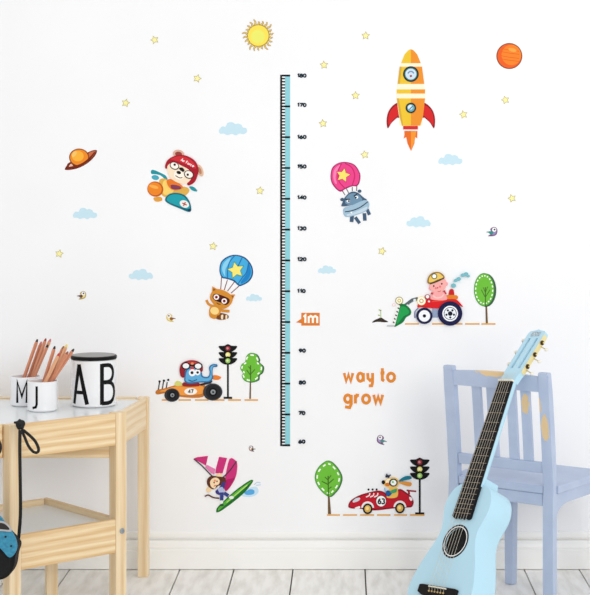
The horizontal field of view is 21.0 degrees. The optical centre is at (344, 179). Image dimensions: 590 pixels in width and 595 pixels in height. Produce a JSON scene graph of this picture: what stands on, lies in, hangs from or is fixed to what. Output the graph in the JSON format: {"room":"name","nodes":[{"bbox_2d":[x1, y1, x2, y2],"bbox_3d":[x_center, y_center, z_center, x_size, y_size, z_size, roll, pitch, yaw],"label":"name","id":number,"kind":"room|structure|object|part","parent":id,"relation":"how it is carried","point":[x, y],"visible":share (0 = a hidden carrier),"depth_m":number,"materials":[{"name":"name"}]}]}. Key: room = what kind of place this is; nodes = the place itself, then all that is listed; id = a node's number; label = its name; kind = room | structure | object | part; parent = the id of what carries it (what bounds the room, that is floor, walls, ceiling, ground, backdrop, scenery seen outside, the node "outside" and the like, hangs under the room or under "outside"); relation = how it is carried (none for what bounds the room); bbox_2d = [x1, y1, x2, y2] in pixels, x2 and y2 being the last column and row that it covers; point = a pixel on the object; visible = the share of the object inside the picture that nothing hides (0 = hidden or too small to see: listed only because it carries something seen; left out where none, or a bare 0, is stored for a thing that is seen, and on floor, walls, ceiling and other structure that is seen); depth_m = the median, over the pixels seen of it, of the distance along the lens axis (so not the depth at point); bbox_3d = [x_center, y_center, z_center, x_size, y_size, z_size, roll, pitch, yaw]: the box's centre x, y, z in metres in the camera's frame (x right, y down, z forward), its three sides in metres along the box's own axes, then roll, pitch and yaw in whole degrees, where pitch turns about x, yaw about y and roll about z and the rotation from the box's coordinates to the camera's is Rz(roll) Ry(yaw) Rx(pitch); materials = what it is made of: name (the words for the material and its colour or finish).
{"room":"child's bedroom","nodes":[
{"label":"child's bedroom","id":0,"kind":"room"},
{"bbox_2d":[0,0,589,530],"bbox_3d":[0.000,-0.332,5.260,6.000,3.200,0.120,0,0,0],"label":"wall","id":1,"kind":"structure","parent":0,"point":[68,68],"depth_m":5.20,"materials":[{"name":"white paint"}]},
{"bbox_2d":[65,149,96,169],"bbox_3d":[-0.863,-0.068,5.199,0.105,0.070,0.002,0,0,0],"label":"sticker","id":2,"kind":"object","parent":1,"relation":"attached to","point":[78,158],"visible":1,"depth_m":5.20,"materials":[{"name":"brown paint"}]},
{"bbox_2d":[78,291,85,298],"bbox_3d":[-0.862,0.377,5.200,0.032,0.027,0.002,0,0,0],"label":"sticker","id":3,"kind":"object","parent":1,"relation":"attached to","point":[82,295],"visible":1,"depth_m":5.20,"materials":[{"name":"brown paint"}]},
{"bbox_2d":[73,208,96,218],"bbox_3d":[-0.850,0.110,5.200,0.079,0.037,0.001,0,0,0],"label":"sticker","id":4,"kind":"object","parent":1,"relation":"attached to","point":[85,213],"visible":1,"depth_m":5.20,"materials":[{"name":"blue paint"}]},
{"bbox_2d":[122,99,129,105],"bbox_3d":[-0.716,-0.252,5.200,0.027,0.028,0.001,0,0,0],"label":"sticker","id":5,"kind":"object","parent":1,"relation":"attached to","point":[125,102],"visible":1,"depth_m":5.20,"materials":[{"name":"yellow paint"}]},
{"bbox_2d":[129,269,152,279],"bbox_3d":[-0.667,0.309,5.200,0.079,0.037,0.001,0,0,0],"label":"sticker","id":6,"kind":"object","parent":1,"relation":"attached to","point":[142,273],"visible":1,"depth_m":5.20,"materials":[{"name":"blue paint"}]},
{"bbox_2d":[151,36,157,43],"bbox_3d":[-0.624,-0.458,5.200,0.027,0.028,0.001,0,0,0],"label":"sticker","id":7,"kind":"object","parent":1,"relation":"attached to","point":[154,39],"visible":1,"depth_m":5.20,"materials":[{"name":"yellow paint"}]},
{"bbox_2d":[166,314,175,321],"bbox_3d":[-0.568,0.450,5.200,0.032,0.027,0.002,0,0,0],"label":"sticker","id":8,"kind":"object","parent":1,"relation":"attached to","point":[169,316],"visible":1,"depth_m":5.20,"materials":[{"name":"brown paint"}]},
{"bbox_2d":[147,150,203,211],"bbox_3d":[-0.554,0.003,5.197,0.184,0.203,0.006,0,0,0],"label":"sticker","id":9,"kind":"object","parent":1,"relation":"attached to","point":[181,168],"visible":1,"depth_m":5.20,"materials":[{"name":"teal paint"}]},
{"bbox_2d":[155,360,221,401],"bbox_3d":[-0.510,0.657,5.197,0.219,0.136,0.006,0,0,0],"label":"sticker","id":10,"kind":"object","parent":1,"relation":"attached to","point":[190,370],"visible":1,"depth_m":5.20,"materials":[{"name":"orange paint"}]},
{"bbox_2d":[194,74,201,82],"bbox_3d":[-0.481,-0.332,5.200,0.027,0.028,0.001,0,0,0],"label":"sticker","id":11,"kind":"object","parent":1,"relation":"attached to","point":[197,78],"visible":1,"depth_m":5.20,"materials":[{"name":"yellow paint"}]},
{"bbox_2d":[162,399,257,400],"bbox_3d":[-0.442,0.719,5.199,0.314,0.005,0.002,0,0,0],"label":"sticker","id":12,"kind":"object","parent":1,"relation":"attached to","point":[162,399],"visible":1,"depth_m":5.20,"materials":[{"name":"orange paint"}]},
{"bbox_2d":[209,242,217,249],"bbox_3d":[-0.430,0.216,5.200,0.028,0.028,0.001,0,0,0],"label":"sticker","id":13,"kind":"object","parent":1,"relation":"attached to","point":[213,245],"visible":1,"depth_m":5.20,"materials":[{"name":"yellow paint"}]},
{"bbox_2d":[194,456,260,511],"bbox_3d":[-0.385,0.994,5.198,0.220,0.185,0.005,0,0,0],"label":"sticker","id":14,"kind":"object","parent":1,"relation":"attached to","point":[228,467],"visible":1,"depth_m":5.20,"materials":[{"name":"pink paint"}]},
{"bbox_2d":[219,344,236,398],"bbox_3d":[-0.383,0.626,5.199,0.060,0.179,0.003,0,0,0],"label":"sticker","id":15,"kind":"object","parent":1,"relation":"attached to","point":[227,354],"visible":1,"depth_m":5.20,"materials":[{"name":"black paint"}]},
{"bbox_2d":[205,255,252,319],"bbox_3d":[-0.378,0.351,5.198,0.156,0.213,0.004,0,0,0],"label":"sticker","id":16,"kind":"object","parent":1,"relation":"attached to","point":[236,268],"visible":1,"depth_m":5.20,"materials":[{"name":"blue paint"}]},
{"bbox_2d":[219,122,246,134],"bbox_3d":[-0.366,-0.167,5.200,0.092,0.043,0.001,0,0,0],"label":"sticker","id":17,"kind":"object","parent":1,"relation":"attached to","point":[231,128],"visible":1,"depth_m":5.20,"materials":[{"name":"blue paint"}]},
{"bbox_2d":[240,353,263,398],"bbox_3d":[-0.303,0.640,5.199,0.078,0.150,0.002,0,0,0],"label":"sticker","id":18,"kind":"object","parent":1,"relation":"attached to","point":[251,368],"visible":1,"depth_m":5.20,"materials":[{"name":"green paint"}]},
{"bbox_3d":[-0.303,0.614,5.199,0.078,0.098,0.002,0,0,0],"label":"crown","id":19,"kind":"part","parent":18,"relation":"part of","materials":[{"name":"green paint"}]},
{"bbox_2d":[246,294,261,300],"bbox_3d":[-0.297,0.385,5.200,0.053,0.025,0.001,0,0,0],"label":"sticker","id":20,"kind":"object","parent":1,"relation":"attached to","point":[253,297],"visible":1,"depth_m":5.20,"materials":[{"name":"blue paint"}]},
{"bbox_2d":[242,19,273,50],"bbox_3d":[-0.285,-0.474,5.199,0.105,0.104,0.002,0,0,0],"label":"sticker","id":21,"kind":"object","parent":1,"relation":"attached to","point":[258,35],"visible":1,"depth_m":5.20,"materials":[{"name":"yellow paint"}]},
{"bbox_2d":[256,186,263,193],"bbox_3d":[-0.277,0.034,5.200,0.028,0.027,0.001,0,0,0],"label":"sticker","id":22,"kind":"object","parent":1,"relation":"attached to","point":[259,190],"visible":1,"depth_m":5.20,"materials":[{"name":"yellow paint"}]},
{"bbox_2d":[280,73,306,445],"bbox_3d":[-0.169,0.260,5.199,0.086,1.220,0.003,0,0,0],"label":"sticker","id":23,"kind":"object","parent":1,"relation":"attached to","point":[284,79],"visible":1,"depth_m":5.20,"materials":[{"name":"blue paint"}]},
{"bbox_2d":[297,313,319,325],"bbox_3d":[-0.121,0.455,5.200,0.078,0.042,0.001,0,0,0],"label":"flag sticker","id":24,"kind":"object","parent":1,"relation":"attached to","point":[307,319],"visible":1,"depth_m":5.20,"materials":[{"name":"orange paint"}]},
{"bbox_2d":[30,531,589,568],"bbox_3d":[0.000,1.207,5.187,6.000,0.118,0.026,0,0,0],"label":"baseboard","id":25,"kind":"structure","parent":1,"relation":"attached to","point":[167,549],"depth_m":5.18,"materials":[{"name":"white paint"}]},
{"bbox_2d":[320,61,327,67],"bbox_3d":[-0.069,-0.377,5.200,0.028,0.027,0.001,0,0,0],"label":"sticker","id":26,"kind":"object","parent":1,"relation":"attached to","point":[323,64],"visible":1,"depth_m":5.20,"materials":[{"name":"yellow paint"}]},
{"bbox_2d":[318,265,335,273],"bbox_3d":[-0.059,0.293,5.200,0.059,0.028,0.001,0,0,0],"label":"sticker","id":27,"kind":"object","parent":1,"relation":"attached to","point":[325,269],"visible":1,"depth_m":5.20,"materials":[{"name":"blue paint"}]},
{"bbox_2d":[315,461,342,513],"bbox_3d":[-0.053,1.004,5.199,0.091,0.175,0.002,0,0,0],"label":"sticker","id":28,"kind":"object","parent":1,"relation":"attached to","point":[328,477],"visible":1,"depth_m":5.20,"materials":[{"name":"green paint"}]},
{"bbox_3d":[-0.053,0.976,5.199,0.091,0.119,0.002,0,0,0],"label":"crown","id":29,"kind":"part","parent":28,"relation":"part of","materials":[{"name":"green paint"}]},
{"bbox_2d":[330,162,370,223],"bbox_3d":[0.019,0.043,5.199,0.132,0.204,0.003,0,0,0],"label":"sticker","id":30,"kind":"object","parent":1,"relation":"attached to","point":[344,175],"visible":1,"depth_m":5.20,"materials":[{"name":"pink paint"}]},
{"bbox_2d":[352,91,359,98],"bbox_3d":[0.035,-0.277,5.200,0.028,0.027,0.001,0,0,0],"label":"sticker","id":31,"kind":"object","parent":1,"relation":"attached to","point":[355,95],"visible":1,"depth_m":5.20,"materials":[{"name":"yellow paint"}]},
{"bbox_2d":[362,32,369,38],"bbox_3d":[0.068,-0.473,5.200,0.028,0.027,0.001,0,0,0],"label":"sticker","id":32,"kind":"object","parent":1,"relation":"attached to","point":[365,35],"visible":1,"depth_m":5.20,"materials":[{"name":"yellow paint"}]},
{"bbox_2d":[343,368,395,408],"bbox_3d":[0.080,0.682,5.199,0.174,0.134,0.002,0,0,0],"label":"sticker","id":33,"kind":"object","parent":1,"relation":"attached to","point":[350,402],"visible":1,"depth_m":5.20,"materials":[{"name":"orange paint"}]},
{"bbox_2d":[327,514,424,515],"bbox_3d":[0.101,1.095,5.199,0.319,0.005,0.002,0,0,0],"label":"sticker","id":34,"kind":"object","parent":1,"relation":"attached to","point":[327,514],"visible":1,"depth_m":5.20,"materials":[{"name":"orange paint"}]},
{"bbox_2d":[372,309,387,322],"bbox_3d":[0.115,0.444,5.200,0.053,0.044,0.001,0,0,0],"label":"sticker","id":35,"kind":"object","parent":1,"relation":"attached to","point":[378,319],"visible":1,"depth_m":5.20,"materials":[{"name":"brown paint"}]},
{"bbox_2d":[377,435,386,444],"bbox_3d":[0.121,0.850,5.200,0.034,0.033,0.002,0,0,0],"label":"sticker","id":36,"kind":"object","parent":1,"relation":"attached to","point":[380,438],"visible":1,"depth_m":5.20,"materials":[{"name":"purple paint"}]},
{"bbox_2d":[348,474,415,513],"bbox_3d":[0.122,1.026,5.197,0.222,0.132,0.006,0,0,0],"label":"sticker","id":37,"kind":"object","parent":1,"relation":"attached to","point":[396,498],"visible":1,"depth_m":5.20,"materials":[{"name":"red paint"}]},
{"bbox_2d":[379,248,385,254],"bbox_3d":[0.122,0.233,5.200,0.027,0.028,0.001,0,0,0],"label":"sticker","id":38,"kind":"object","parent":1,"relation":"attached to","point":[382,250],"visible":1,"depth_m":5.20,"materials":[{"name":"yellow paint"}]},
{"bbox_2d":[387,49,434,149],"bbox_3d":[0.215,-0.261,5.198,0.159,0.333,0.004,0,0,0],"label":"sticker","id":39,"kind":"object","parent":1,"relation":"attached to","point":[410,108],"visible":1,"depth_m":5.20,"materials":[{"name":"orange paint"}]},
{"bbox_2d":[406,216,430,226],"bbox_3d":[0.240,0.137,5.200,0.079,0.037,0.001,0,0,0],"label":"sticker","id":40,"kind":"object","parent":1,"relation":"attached to","point":[419,221],"visible":1,"depth_m":5.20,"materials":[{"name":"blue paint"}]},
{"bbox_2d":[410,458,428,513],"bbox_3d":[0.244,1.000,5.199,0.064,0.186,0.003,0,0,0],"label":"sticker","id":41,"kind":"object","parent":1,"relation":"attached to","point":[419,468],"visible":1,"depth_m":5.20,"materials":[{"name":"black paint"}]},
{"bbox_2d":[387,272,469,326],"bbox_3d":[0.272,0.390,5.196,0.272,0.180,0.009,0,0,0],"label":"sticker","id":42,"kind":"object","parent":1,"relation":"attached to","point":[449,313],"visible":1,"depth_m":5.20,"materials":[{"name":"red paint"}]},
{"bbox_2d":[438,154,461,164],"bbox_3d":[0.344,-0.067,5.200,0.079,0.037,0.001,0,0,0],"label":"sticker","id":43,"kind":"object","parent":1,"relation":"attached to","point":[448,159],"visible":1,"depth_m":5.20,"materials":[{"name":"blue paint"}]},
{"bbox_2d":[405,323,495,324],"bbox_3d":[0.344,0.470,5.200,0.296,0.005,0.002,0,0,0],"label":"sticker","id":44,"kind":"object","parent":1,"relation":"attached to","point":[405,323],"visible":1,"depth_m":5.20,"materials":[{"name":"orange paint"}]},
{"bbox_2d":[459,110,466,117],"bbox_3d":[0.386,-0.214,5.200,0.027,0.028,0.001,0,0,0],"label":"sticker","id":45,"kind":"object","parent":1,"relation":"attached to","point":[463,114],"visible":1,"depth_m":5.20,"materials":[{"name":"yellow paint"}]},
{"bbox_2d":[474,273,495,322],"bbox_3d":[0.458,0.388,5.199,0.073,0.167,0.002,0,0,0],"label":"sticker","id":46,"kind":"object","parent":1,"relation":"attached to","point":[484,286],"visible":1,"depth_m":5.20,"materials":[{"name":"green paint"}]},
{"bbox_3d":[0.458,0.359,5.199,0.073,0.110,0.002,0,0,0],"label":"crown","id":47,"kind":"part","parent":46,"relation":"part of","materials":[{"name":"green paint"}]},
{"bbox_2d":[488,227,496,235],"bbox_3d":[0.479,0.169,5.200,0.038,0.031,0.002,0,0,0],"label":"sticker","id":48,"kind":"object","parent":1,"relation":"attached to","point":[493,232],"visible":1,"depth_m":5.20,"materials":[{"name":"purple paint"}]},
{"bbox_2d":[496,43,521,68],"bbox_3d":[0.537,-0.405,5.200,0.085,0.085,0.002,0,0,0],"label":"sticker","id":49,"kind":"object","parent":1,"relation":"attached to","point":[509,55],"visible":1,"depth_m":5.20,"materials":[{"name":"orange paint"}]},
{"bbox_2d":[508,194,514,201],"bbox_3d":[0.544,0.060,5.200,0.027,0.028,0.001,0,0,0],"label":"sticker","id":50,"kind":"object","parent":1,"relation":"attached to","point":[511,197],"visible":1,"depth_m":5.20,"materials":[{"name":"yellow paint"}]},
{"bbox_2d":[0,569,589,594],"bbox_3d":[0.018,1.325,2.060,6.036,0.114,6.400,0,0,0],"label":"floor","id":51,"kind":"structure","parent":0,"point":[70,581],"depth_m":5.01,"materials":[{"name":"white wood"}]},
{"bbox_2d":[0,396,148,594],"bbox_3d":[-1.032,0.981,4.806,0.809,0.573,0.607,0,0,0],"label":"table","id":52,"kind":"object","parent":51,"relation":"on","point":[53,532],"visible":0.88,"depth_m":4.74,"materials":[{"name":"pine wood"},{"name":"white paint"}]},
{"bbox_3d":[-1.189,0.743,4.529,0.428,0.096,0.018,0,0,0],"label":"rail","id":53,"kind":"part","parent":52,"relation":"part of","materials":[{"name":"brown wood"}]},
{"bbox_3d":[-0.948,0.981,4.529,0.038,0.573,0.038,0,0,-41],"label":"leg","id":54,"kind":"part","parent":52,"relation":"part of","materials":[{"name":"brown wood"}]},
{"bbox_2d":[0,419,39,579],"bbox_3d":[-0.987,0.892,4.422,0.262,0.438,0.140,0,0,0],"label":"hanging bag","id":55,"kind":"object","parent":52,"relation":"hanging from","point":[10,543],"visible":1,"depth_m":4.38,"materials":[{"name":"black fabric"}]},
{"bbox_2d":[10,374,39,406],"bbox_3d":[-0.996,0.656,4.955,0.091,0.091,0.092,0,0,0],"label":"mug","id":56,"kind":"object","parent":52,"relation":"on","point":[18,385],"visible":0.72,"depth_m":4.91,"materials":[{"name":"white ceramic"}]},
{"bbox_2d":[22,339,37,377],"bbox_3d":[-0.995,0.595,4.961,0.075,0.196,0.012,0,0,-10],"label":"pencil","id":57,"kind":"object","parent":56,"relation":"in","point":[36,341],"visible":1,"depth_m":4.96,"materials":[{"name":"brown wood"}]},
{"bbox_2d":[27,342,41,377],"bbox_3d":[-0.984,0.599,4.979,0.071,0.187,0.012,0,0,-11],"label":"pencil","id":58,"kind":"object","parent":56,"relation":"in","point":[40,343],"visible":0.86,"depth_m":4.98,"materials":[{"name":"brown wood"}]},
{"bbox_2d":[30,338,46,376],"bbox_3d":[-0.968,0.593,4.952,0.078,0.200,0.012,0,0,-4],"label":"pencil","id":59,"kind":"object","parent":56,"relation":"in","point":[45,339],"visible":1,"depth_m":4.95,"materials":[{"name":"brown wood"}]},
{"bbox_2d":[32,345,48,376],"bbox_3d":[-0.962,0.602,4.937,0.085,0.183,0.012,0,0,1],"label":"pencil","id":60,"kind":"object","parent":56,"relation":"in","point":[46,347],"visible":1,"depth_m":4.93,"materials":[{"name":"brown wood"}]},
{"bbox_2d":[27,379,57,411],"bbox_3d":[-0.920,0.656,4.840,0.091,0.091,0.091,0,0,0],"label":"mug","id":61,"kind":"object","parent":52,"relation":"on","point":[41,396],"visible":0.96,"depth_m":4.80,"materials":[{"name":"white ceramic"}]},
{"bbox_2d":[42,346,55,381],"bbox_3d":[-0.916,0.600,4.856,0.065,0.186,0.012,0,0,-3],"label":"pencil","id":62,"kind":"object","parent":61,"relation":"in","point":[54,347],"visible":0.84,"depth_m":4.85,"materials":[{"name":"brown wood"}]},
{"bbox_2d":[44,353,59,381],"bbox_3d":[-0.906,0.608,4.815,0.089,0.171,0.011,0,0,6],"label":"pencil","id":63,"kind":"object","parent":61,"relation":"in","point":[49,373],"visible":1,"depth_m":4.81,"materials":[{"name":"brown wood"}]},
{"bbox_2d":[48,346,63,380],"bbox_3d":[-0.900,0.601,4.867,0.083,0.185,0.012,0,0,-5],"label":"pencil","id":64,"kind":"object","parent":61,"relation":"in","point":[61,349],"visible":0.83,"depth_m":4.86,"materials":[{"name":"brown wood"}]},
{"bbox_2d":[48,351,67,381],"bbox_3d":[-0.892,0.607,4.828,0.106,0.174,0.012,0,0,2],"label":"pencil","id":65,"kind":"object","parent":61,"relation":"in","point":[64,357],"visible":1,"depth_m":4.82,"materials":[{"name":"brown wood"}]},
{"bbox_2d":[54,344,67,370],"bbox_3d":[-0.888,0.597,4.854,0.084,0.192,0.012,0,0,0],"label":"pencil","id":66,"kind":"object","parent":61,"relation":"in","point":[66,345],"visible":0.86,"depth_m":4.85,"materials":[{"name":"brown wood"}]},
{"bbox_2d":[53,349,73,381],"bbox_3d":[-0.887,0.604,4.843,0.127,0.181,0.012,0,0,0],"label":"pencil","id":67,"kind":"object","parent":61,"relation":"in","point":[69,355],"visible":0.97,"depth_m":4.84,"materials":[{"name":"brown wood"}]},
{"bbox_3d":[-0.896,1.189,4.855,0.034,0.158,0.034,0,0,-21],"label":"leg","id":68,"kind":"part","parent":52,"relation":"part of","materials":[{"name":"brown wood"}]},
{"bbox_2d":[0,497,114,569],"bbox_3d":[-0.948,1.061,4.798,0.529,0.100,0.538,0,0,0],"label":"shelf","id":69,"kind":"object","parent":52,"relation":"on","point":[53,531],"depth_m":4.69,"materials":[{"name":"brown wood"}]},
{"bbox_3d":[-0.912,0.814,4.775,0.435,0.037,0.018,0,0,0],"label":"cross rail","id":70,"kind":"part","parent":52,"relation":"part of","materials":[{"name":"brown wood"}]},
{"bbox_3d":[-0.808,0.743,4.639,0.317,0.096,0.018,0,0,-41],"label":"rail","id":71,"kind":"part","parent":52,"relation":"part of","materials":[{"name":"brown wood"}]},
{"bbox_3d":[-1.035,0.740,5.100,0.736,0.088,0.018,0,0,0],"label":"rail","id":72,"kind":"part","parent":52,"relation":"part of","materials":[{"name":"brown wood"}]},
{"bbox_2d":[71,352,116,407],"bbox_3d":[-0.782,0.622,4.955,0.143,0.157,0.143,0,0,0],"label":"jar","id":73,"kind":"object","parent":52,"relation":"on","point":[93,374],"visible":0.98,"depth_m":4.90,"materials":[{"name":"white ceramic"}]},
{"bbox_3d":[-0.782,0.550,4.955,0.143,0.011,0.143,0,0,0],"label":"lid","id":74,"kind":"part","parent":73,"relation":"part of","materials":[{"name":"black paint"}]},
{"bbox_3d":[-0.680,0.981,4.763,0.038,0.573,0.038,0,0,-41],"label":"leg","id":75,"kind":"part","parent":52,"relation":"part of","materials":[{"name":"brown wood"}]},
{"bbox_3d":[-0.658,0.745,4.931,0.017,0.097,0.291,0,0,6],"label":"rail","id":76,"kind":"part","parent":52,"relation":"part of","materials":[{"name":"brown wood"}]},
{"bbox_3d":[-0.645,0.981,5.093,0.034,0.573,0.034,0,0,0],"label":"leg","id":77,"kind":"part","parent":52,"relation":"part of","materials":[{"name":"brown wood"}]},
{"bbox_2d":[407,329,548,594],"bbox_3d":[0.436,0.854,4.575,0.510,0.812,0.263,0,0,-38],"label":"acoustic guitar","id":78,"kind":"object","parent":51,"relation":"on","point":[461,560],"visible":1,"depth_m":4.51,"materials":[{"name":"blue paint"}]},
{"bbox_3d":[0.560,0.518,4.711,0.002,0.016,0.149,-8,38,51],"label":"tuner plate","id":79,"kind":"part","parent":78,"relation":"part of","materials":[{"name":"wood"}]},
{"bbox_3d":[0.572,0.462,4.772,0.036,0.001,0.017,-8,38,51],"label":"maker plate","id":80,"kind":"part","parent":78,"relation":"part of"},
{"bbox_2d":[443,365,589,594],"bbox_3d":[0.560,0.918,4.925,0.377,0.700,0.381,0,0,36],"label":"chair","id":81,"kind":"object","parent":51,"relation":"on","point":[549,485],"visible":0.8,"depth_m":4.78,"materials":[{"name":"blue paint"}]},
{"bbox_3d":[0.331,0.918,4.891,0.034,0.700,0.059,0,0,36],"label":"leg","id":82,"kind":"part","parent":81,"relation":"part of","materials":[{"name":"blue paint"}]},
{"bbox_3d":[0.456,0.601,4.784,0.294,0.050,0.022,0,0,36],"label":"rail","id":83,"kind":"part","parent":81,"relation":"part of","materials":[{"name":"blue paint"}]},
{"bbox_3d":[0.472,0.854,4.806,0.294,0.032,0.022,0,0,36],"label":"rail","id":84,"kind":"part","parent":81,"relation":"part of","materials":[{"name":"blue paint"}]},
{"bbox_3d":[0.521,1.099,4.996,0.034,0.337,0.034,0,0,36],"label":"leg","id":85,"kind":"part","parent":81,"relation":"part of","materials":[{"name":"blue paint"}]},
{"bbox_3d":[0.567,0.919,4.940,0.372,0.023,0.347,0,0,36],"label":"seat","id":86,"kind":"part","parent":81,"relation":"part of","materials":[{"name":"blue paint"}]},
{"bbox_3d":[0.598,0.918,4.700,0.034,0.700,0.059,0,0,36],"label":"leg","id":87,"kind":"part","parent":81,"relation":"part of","materials":[{"name":"blue paint"}]}
]}

